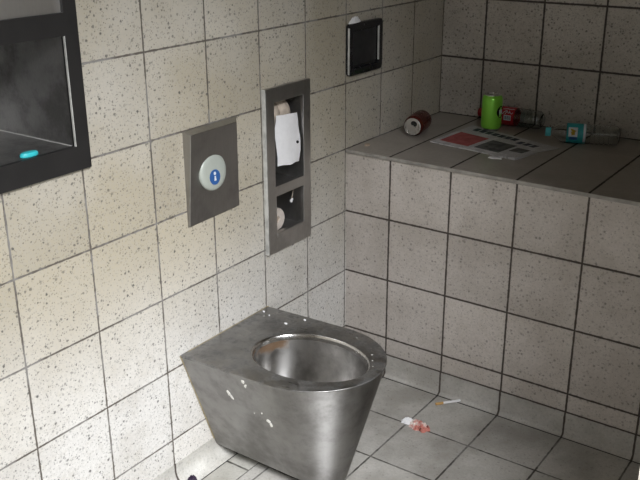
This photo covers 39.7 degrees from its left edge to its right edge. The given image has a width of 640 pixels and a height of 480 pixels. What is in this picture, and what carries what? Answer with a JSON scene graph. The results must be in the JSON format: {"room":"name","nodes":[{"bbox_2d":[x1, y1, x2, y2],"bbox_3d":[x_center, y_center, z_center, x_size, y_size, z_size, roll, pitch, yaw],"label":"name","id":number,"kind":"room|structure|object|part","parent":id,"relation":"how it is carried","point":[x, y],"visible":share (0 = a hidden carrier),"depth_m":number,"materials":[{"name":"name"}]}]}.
{"room":"public restroom","nodes":[
{"label":"public restroom","id":0,"kind":"room"},
{"bbox_2d":[0,0,444,479],"bbox_3d":[-0.484,-0.507,2.079,0.374,2.350,2.858,14,25,33],"label":"wall","id":1,"kind":"structure","parent":0,"point":[105,280],"depth_m":2.12,"materials":[{"name":"beige tile"}]},
{"bbox_2d":[0,0,91,193],"bbox_3d":[-0.724,-0.445,1.657,0.282,0.699,0.440,14,25,33],"label":"sink","id":2,"kind":"object","parent":1,"relation":"attached to","point":[43,104],"visible":1,"depth_m":1.81,"materials":[{"name":"black metal"}]},
{"bbox_2d":[20,150,37,158],"bbox_3d":[-0.580,-0.171,1.765,0.020,0.010,0.042,14,25,33],"label":"soap","id":3,"kind":"object","parent":2,"relation":"in","point":[31,153],"visible":1,"depth_m":1.76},
{"bbox_2d":[0,0,60,19],"bbox_3d":[-0.619,-0.552,1.536,0.008,0.349,0.378,14,25,33],"label":"mirror","id":4,"kind":"object","parent":2,"relation":"attached to","point":[9,9],"depth_m":1.68,"materials":[{"name":"metal"}]},
{"bbox_2d":[153,438,237,479],"bbox_3d":[-0.497,0.691,2.155,0.043,0.062,2.046,14,25,33],"label":"baseboard","id":5,"kind":"structure","parent":1,"relation":"attached to","point":[202,461],"depth_m":2.40,"materials":[{"name":"grey tile"}]},
{"bbox_2d":[182,116,238,226],"bbox_3d":[-0.258,-0.169,2.202,0.030,0.241,0.193,14,25,33],"label":"flush plate","id":6,"kind":"object","parent":1,"relation":"attached to","point":[210,151],"visible":1,"depth_m":2.18,"materials":[{"name":"metal"}]},
{"bbox_2d":[180,306,386,479],"bbox_3d":[-0.057,0.440,2.319,0.480,0.351,0.361,14,25,33],"label":"toilet","id":7,"kind":"object","parent":1,"relation":"attached to","point":[295,398],"visible":1,"depth_m":2.25,"materials":[{"name":"metal"}]},
{"bbox_3d":[-0.027,0.416,2.279,0.320,0.244,0.224,14,25,33],"label":"bowl","id":8,"kind":"part","parent":7,"relation":"part of","materials":[{"name":"metal"}]},
{"bbox_2d":[261,78,310,255],"bbox_3d":[-0.136,-0.215,2.491,0.128,0.463,0.202,14,25,33],"label":"dispenser","id":9,"kind":"object","parent":1,"relation":"attached to","point":[280,182],"visible":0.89,"depth_m":2.48,"materials":[{"name":"metal"}]},
{"bbox_2d":[277,208,284,229],"bbox_3d":[-0.147,-0.065,2.529,0.070,0.066,0.066,14,25,33],"label":"paper roll","id":10,"kind":"object","parent":9,"relation":"in","point":[280,214],"visible":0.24,"depth_m":2.52,"materials":[{"name":"white paper"}]},
{"bbox_2d":[274,100,300,165],"bbox_3d":[-0.124,-0.304,2.452,0.108,0.184,0.111,14,25,33],"label":"toilet paper roll","id":11,"kind":"object","parent":9,"relation":"in","point":[287,135],"visible":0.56,"depth_m":2.42,"materials":[{"name":"white paper"}]},
{"bbox_3d":[-0.088,-0.032,2.529,0.016,0.011,0.125,14,25,33],"label":"sill","id":12,"kind":"part","parent":9,"relation":"part of","materials":[{"name":"metal"}]},
{"bbox_2d":[348,16,360,23],"bbox_3d":[0.102,-0.643,2.583,0.011,0.020,0.072,11,24,27],"label":"crumpled paper","id":13,"kind":"object","parent":1,"relation":"on","point":[355,19],"visible":1,"depth_m":2.57,"materials":[{"name":"white paper"}]},
{"bbox_3d":[0.132,-0.580,2.652,0.004,0.097,0.132,14,25,33],"label":"panel","id":14,"kind":"part","parent":1,"relation":"part of","materials":[{"name":"black metal"}]},
{"bbox_2d":[203,376,639,479],"bbox_3d":[0.188,0.802,2.015,1.358,0.050,2.758,14,25,33],"label":"floor","id":15,"kind":"structure","parent":0,"point":[462,442],"depth_m":2.48,"materials":[{"name":"tile"}]},
{"bbox_2d":[188,475,196,479],"bbox_3d":[-0.341,0.632,2.345,0.022,0.022,0.044,14,25,33],"label":"wrapper","id":16,"kind":"object","parent":15,"relation":"on","point":[191,477],"visible":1,"depth_m":2.34,"materials":[{"name":"purple plastic"}]},
{"bbox_2d":[401,417,429,432],"bbox_3d":[0.281,0.536,2.602,0.100,0.021,0.048,14,25,33],"label":"tissue","id":17,"kind":"object","parent":15,"relation":"on","point":[417,425],"visible":1,"depth_m":2.59,"materials":[{"name":"white paper"}]},
{"bbox_2d":[435,399,460,404],"bbox_3d":[0.392,0.497,2.719,0.080,0.008,0.008,-5,22,-13],"label":"cigarette","id":18,"kind":"object","parent":15,"relation":"on","point":[458,400],"visible":1,"depth_m":2.71,"materials":[{"name":"paper"}]},
{"bbox_2d":[345,153,639,434],"bbox_3d":[0.749,0.105,2.738,1.208,0.723,0.598,14,25,33],"label":"wall","id":19,"kind":"structure","parent":0,"point":[531,293],"depth_m":2.53,"materials":[{"name":"beige tile"}]},
{"bbox_2d":[382,354,639,463],"bbox_3d":[0.573,0.496,2.621,1.208,0.079,0.014,14,25,33],"label":"baseboard","id":20,"kind":"structure","parent":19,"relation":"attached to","point":[592,433],"depth_m":2.62,"materials":[{"name":"grey tile"}]},
{"bbox_2d":[440,0,639,140],"bbox_3d":[1.008,-0.742,2.669,1.358,2.350,0.100,14,25,33],"label":"wall","id":21,"kind":"structure","parent":0,"point":[568,61],"depth_m":2.87,"materials":[{"name":"beige tile"}]},
{"bbox_2d":[346,112,639,206],"bbox_3d":[0.745,-0.236,2.603,1.208,0.012,0.604,14,25,33],"label":"ledge","id":22,"kind":"object","parent":21,"relation":"attached to","point":[608,172],"depth_m":2.58,"materials":[{"name":"tile"}]},
{"bbox_2d":[404,110,431,135],"bbox_3d":[0.316,-0.379,2.867,0.066,0.066,0.116,9,23,22],"label":"drink can","id":23,"kind":"object","parent":22,"relation":"on","point":[419,121],"visible":1,"depth_m":2.82,"materials":[{"name":"red paint"}]},
{"bbox_3d":[0.294,-0.360,2.819,0.054,0.054,0.004,9,23,22],"label":"lid","id":24,"kind":"part","parent":23,"relation":"part of","materials":[{"name":"metal"}]},
{"bbox_2d":[430,125,558,159],"bbox_3d":[0.520,-0.305,2.754,0.259,0.008,0.364,-16,26,-35],"label":"newspaper","id":25,"kind":"object","parent":22,"relation":"on","point":[472,138],"visible":1,"depth_m":2.74,"materials":[{"name":"paper"}]},
{"bbox_2d":[441,132,488,145],"bbox_3d":[0.455,-0.319,2.794,0.115,0.001,0.135,18,28,39],"label":"picture","id":26,"kind":"object","parent":25,"relation":"on","point":[455,138],"depth_m":2.79},
{"bbox_2d":[481,92,502,130],"bbox_3d":[0.560,-0.418,2.885,0.068,0.116,0.066,14,25,33],"label":"drink can","id":27,"kind":"object","parent":25,"relation":"on","point":[492,102],"visible":1,"depth_m":2.86,"materials":[{"name":"green paint"}]},
{"bbox_3d":[0.559,-0.470,2.866,0.054,0.004,0.054,14,25,33],"label":"lid","id":28,"kind":"part","parent":27,"relation":"part of","materials":[{"name":"metal"}]},
{"bbox_2d":[475,140,515,152],"bbox_3d":[0.538,-0.287,2.708,0.107,0.001,0.125,14,25,33],"label":"picture","id":29,"kind":"object","parent":25,"relation":"on","point":[488,146],"depth_m":2.71},
{"bbox_2d":[509,148,529,152],"bbox_3d":[0.598,-0.268,2.656,0.050,0.002,0.048,-20,28,-41],"label":"picture","id":30,"kind":"object","parent":25,"relation":"on","point":[511,150],"depth_m":2.66},
{"bbox_2d":[488,156,501,159],"bbox_3d":[0.513,-0.240,2.595,0.040,0.003,0.018,9,23,23],"label":"paper","id":31,"kind":"object","parent":22,"relation":"on","point":[490,157],"visible":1,"depth_m":2.59,"materials":[{"name":"white paper"}]},
{"bbox_2d":[478,106,544,128],"bbox_3d":[0.635,-0.413,2.958,0.228,0.061,0.062,14,25,33],"label":"soda bottle","id":32,"kind":"object","parent":22,"relation":"on","point":[512,116],"visible":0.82,"depth_m":2.91,"materials":[{"name":"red plastic"}]},
{"bbox_2d":[545,123,620,144],"bbox_3d":[0.810,-0.328,2.737,0.222,0.062,0.067,5,22,14],"label":"water bottle","id":33,"kind":"object","parent":22,"relation":"on","point":[581,133],"visible":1,"depth_m":2.71,"materials":[{"name":"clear plastic"}]},
{"bbox_3d":[0.776,-0.331,2.718,0.027,0.027,0.010,5,22,14],"label":"label panel","id":34,"kind":"part","parent":33,"relation":"part of","materials":[{"name":"paper"}]}
]}

